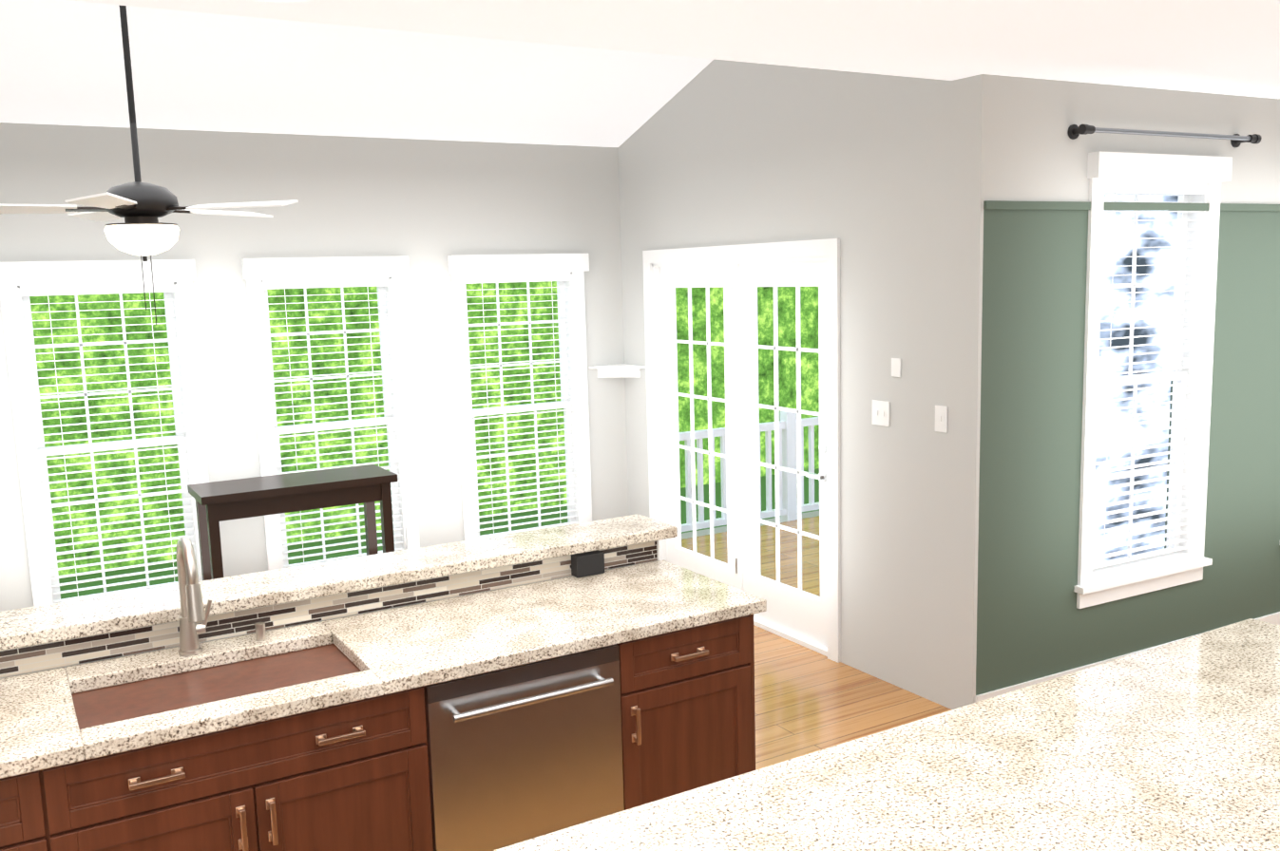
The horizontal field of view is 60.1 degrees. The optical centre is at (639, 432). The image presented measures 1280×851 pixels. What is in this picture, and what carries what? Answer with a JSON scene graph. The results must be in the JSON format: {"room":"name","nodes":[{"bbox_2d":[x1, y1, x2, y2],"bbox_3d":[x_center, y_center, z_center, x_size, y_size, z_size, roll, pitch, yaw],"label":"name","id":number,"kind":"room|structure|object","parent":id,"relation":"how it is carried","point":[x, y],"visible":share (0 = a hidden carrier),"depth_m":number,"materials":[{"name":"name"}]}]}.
{"room":"kitchen","nodes":[
{"label":"kitchen","id":0,"kind":"room"},
{"bbox_2d":[0,122,629,611],"bbox_3d":[-2.246,-0.212,6.058,5.200,2.780,0.150,-6,9,-30],"label":"wall","id":1,"kind":"structure","parent":0,"point":[426,206],"depth_m":6.16,"materials":[{"name":"grey paint"}]},
{"bbox_2d":[0,259,209,607],"bbox_3d":[-2.735,0.074,5.754,0.920,1.905,0.190,-6,9,-30],"label":"window","id":2,"kind":"structure","parent":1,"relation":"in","point":[21,283],"depth_m":5.69,"materials":[{"name":"white wood"}]},
{"bbox_2d":[241,256,420,571],"bbox_3d":[-1.742,-0.035,6.335,0.920,1.905,0.190,-6,9,-30],"label":"window","id":3,"kind":"structure","parent":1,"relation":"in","point":[385,276],"depth_m":6.30,"materials":[{"name":"white wood"}]},
{"bbox_2d":[447,253,592,540],"bbox_3d":[-0.737,-0.145,6.922,0.920,1.905,0.190,-6,9,-30],"label":"window","id":4,"kind":"structure","parent":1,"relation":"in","point":[565,272],"depth_m":6.91,"materials":[{"name":"white wood"}]},
{"bbox_2d":[0,540,659,679],"bbox_3d":[-0.881,0.981,3.714,2.148,1.000,0.158,-6,9,-30],"label":"wall","id":5,"kind":"structure","parent":0,"point":[47,657],"depth_m":3.47,"materials":[{"name":"multicoloured tile"}]},
{"bbox_2d":[0,514,677,650],"bbox_3d":[-0.886,0.461,3.677,2.220,0.040,0.285,-6,9,-30],"label":"bar countertop","id":6,"kind":"structure","parent":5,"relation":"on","point":[37,625],"depth_m":3.54,"materials":[{"name":"stone"}]},
{"bbox_2d":[571,550,604,577],"bbox_3d":[-0.186,0.470,3.945,0.110,0.074,0.046,-6,9,-30],"label":"outlet","id":7,"kind":"object","parent":5,"relation":"attached to","point":[587,563],"visible":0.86,"depth_m":3.92,"materials":[{"name":"black plastic"}]},
{"bbox_2d":[0,0,1279,147],"bbox_3d":[1.760,-1.419,1.963,15.000,0.640,10.970,-6,9,-30],"label":"ceiling","id":8,"kind":"structure","parent":0,"point":[62,62],"depth_m":4.77,"materials":[{"name":"white paint"}]},
{"bbox_2d":[0,4,298,324],"bbox_3d":[-1.975,-1.128,4.247,1.185,1.435,1.218,-6,9,-30],"label":"ceiling fan","id":9,"kind":"object","parent":8,"relation":"hanging from","point":[139,206],"visible":1,"depth_m":4.21,"materials":[{"name":"black metal"}]},
{"bbox_2d":[256,0,307,2],"bbox_3d":[-0.958,-1.161,2.919,0.204,0.012,0.204,-6,9,-30],"label":"recessed light","id":10,"kind":"object","parent":8,"relation":"in","point":[283,1],"visible":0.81,"depth_m":2.99,"materials":[{"name":"white"}]},
{"bbox_2d":[617,58,986,709],"bbox_3d":[0.680,-0.553,6.013,0.150,3.310,3.140,-6,9,-30],"label":"wall","id":11,"kind":"structure","parent":0,"point":[880,177],"depth_m":5.18,"materials":[{"name":"grey paint"}]},
{"bbox_2d":[589,363,645,378],"bbox_3d":[-0.147,-0.381,7.050,0.260,0.075,0.260,-6,9,-30],"label":"corner shelf","id":12,"kind":"object","parent":11,"relation":"attached to","point":[621,371],"visible":1,"depth_m":7.08,"materials":[{"name":"white wood"}]},
{"bbox_2d":[642,238,840,663],"bbox_3d":[0.581,0.015,6.271,0.168,2.120,1.820,-6,9,-30],"label":"french door","id":13,"kind":"structure","parent":11,"relation":"in","point":[739,274],"depth_m":6.18,"materials":[{"name":"white wood"}]},
{"bbox_2d":[871,400,889,426],"bbox_3d":[1.125,-0.088,5.177,0.010,0.115,0.115,-6,9,-30],"label":"switch plate","id":14,"kind":"object","parent":11,"relation":"attached to","point":[880,415],"visible":1,"depth_m":5.17,"materials":[{"name":"white plastic"}]},
{"bbox_2d":[891,358,900,377],"bbox_3d":[1.172,-0.295,5.062,0.005,0.085,0.060,-6,9,-30],"label":"switch plate","id":15,"kind":"object","parent":11,"relation":"attached to","point":[895,367],"visible":1,"depth_m":5.06,"materials":[{"name":"white plastic"}]},
{"bbox_2d":[935,405,947,433],"bbox_3d":[1.318,-0.058,4.851,0.010,0.115,0.070,-6,9,-30],"label":"switch plate","id":16,"kind":"object","parent":11,"relation":"attached to","point":[941,418],"visible":1,"depth_m":4.85,"materials":[{"name":"white plastic"}]},
{"bbox_2d":[681,515,951,770],"bbox_3d":[1.732,1.606,2.577,15.000,0.060,11.400,-6,9,-30],"label":"floor","id":17,"kind":"structure","parent":0,"point":[807,701],"depth_m":5.21,"materials":[{"name":"brown wood"}]},
{"bbox_2d":[0,764,87,850],"bbox_3d":[-1.707,1.197,2.791,0.517,0.875,0.615,-6,9,-30],"label":"base cabinet","id":18,"kind":"object","parent":17,"relation":"on","point":[42,811],"depth_m":2.59,"materials":[{"name":"brown wood"}]},
{"bbox_2d":[72,639,440,850],"bbox_3d":[-1.162,1.137,3.110,0.995,0.875,0.615,-6,9,-30],"label":"base cabinet","id":19,"kind":"object","parent":17,"relation":"on","point":[363,776],"depth_m":2.91,"materials":[{"name":"brown wood"}]},
{"bbox_2d":[0,560,766,780],"bbox_3d":[-1.716,0.746,2.717,4.576,0.040,0.637,-6,9,-30],"label":"countertop","id":20,"kind":"structure","parent":19,"relation":"on","point":[406,649],"depth_m":3.21,"materials":[{"name":"beige stone"}]},
{"bbox_2d":[174,536,211,658],"bbox_3d":[-1.254,0.471,3.134,0.102,0.360,0.234,-6,9,-30],"label":"faucet","id":21,"kind":"object","parent":20,"relation":"on","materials":[{"name":"silver metal"}]},
{"bbox_2d":[187,464,397,580],"bbox_3d":[-1.836,0.719,5.969,1.000,0.940,0.420,-6,9,-30],"label":"console table","id":22,"kind":"object","parent":17,"relation":"on","point":[368,486],"visible":0.67,"depth_m":5.82,"materials":[{"name":"black wood"}]},
{"bbox_2d":[433,639,648,850],"bbox_3d":[-0.470,1.061,3.514,0.734,0.875,0.615,-6,9,-30],"label":"base cabinet","id":23,"kind":"object","parent":17,"relation":"on","point":[492,721],"depth_m":3.24,"materials":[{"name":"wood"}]},
{"bbox_2d":[423,643,626,850],"bbox_3d":[-0.321,1.099,3.267,0.606,0.862,0.148,-6,9,-30],"label":"dishwasher","id":24,"kind":"object","parent":23,"relation":"in","point":[517,754],"depth_m":3.22,"materials":[{"name":"silver metal"}]},
{"bbox_2d":[642,616,755,802],"bbox_3d":[0.013,1.008,3.796,0.510,0.875,0.615,-6,9,-30],"label":"base cabinet","id":25,"kind":"object","parent":17,"relation":"on","point":[700,716],"depth_m":3.54,"materials":[{"name":"brown wood"}]},
{"bbox_2d":[493,618,1279,850],"bbox_3d":[0.688,1.203,2.148,3.190,0.915,0.930,-6,9,-30],"label":"kitchen island","id":26,"kind":"object","parent":17,"relation":"on","point":[1174,746],"visible":1,"depth_m":2.29,"materials":[{"name":"beige stone"}]},
{"bbox_2d":[975,74,1279,702],"bbox_3d":[3.706,-0.343,5.983,5.242,2.740,0.344,-6,9,-30],"label":"wall","id":27,"kind":"structure","parent":0,"point":[1035,625],"depth_m":4.97,"materials":[{"name":"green paint"}]},
{"bbox_2d":[1073,151,1232,609],"bbox_3d":[2.366,-0.246,5.214,0.932,2.055,0.220,-6,9,-30],"label":"living room window","id":28,"kind":"structure","parent":27,"relation":"in","point":[1179,560],"depth_m":5.25,"materials":[{"name":"white wood"}]},
{"bbox_2d":[1068,123,1261,147],"bbox_3d":[2.379,-1.337,4.982,1.205,0.064,0.148,-6,9,-30],"label":"curtain rod","id":29,"kind":"object","parent":27,"relation":"attached to","point":[1075,131],"visible":1,"depth_m":4.90,"materials":[{"name":"silver metal"}]},
{"label":"outside","id":30,"kind":"structure","parent":0,"visible":0},
{"bbox_2d":[58,468,819,599],"bbox_3d":[-1.358,1.069,9.656,16.900,0.190,2.150,-6,9,-30],"label":"ground","id":31,"kind":"structure","parent":30,"point":[706,493],"depth_m":9.84,"materials":[{"name":"green plant"}]},
{"bbox_2d":[678,411,819,539],"bbox_3d":[2.969,0.477,8.332,5.880,1.100,4.200,-6,9,-30],"label":"railing","id":32,"kind":"object","parent":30,"point":[788,495],"visible":0.06,"depth_m":9.31,"materials":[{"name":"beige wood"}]},
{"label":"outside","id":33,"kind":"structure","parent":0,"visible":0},
{"bbox_2d":[29,281,819,575],"bbox_3d":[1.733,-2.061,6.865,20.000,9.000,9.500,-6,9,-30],"label":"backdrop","id":34,"kind":"structure","parent":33,"point":[280,306],"depth_m":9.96,"materials":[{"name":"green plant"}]},
{"bbox_2d":[1092,194,1178,563],"bbox_3d":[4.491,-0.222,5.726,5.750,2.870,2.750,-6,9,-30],"label":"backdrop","id":35,"kind":"structure","parent":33,"point":[1145,258],"depth_m":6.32,"materials":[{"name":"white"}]}
]}

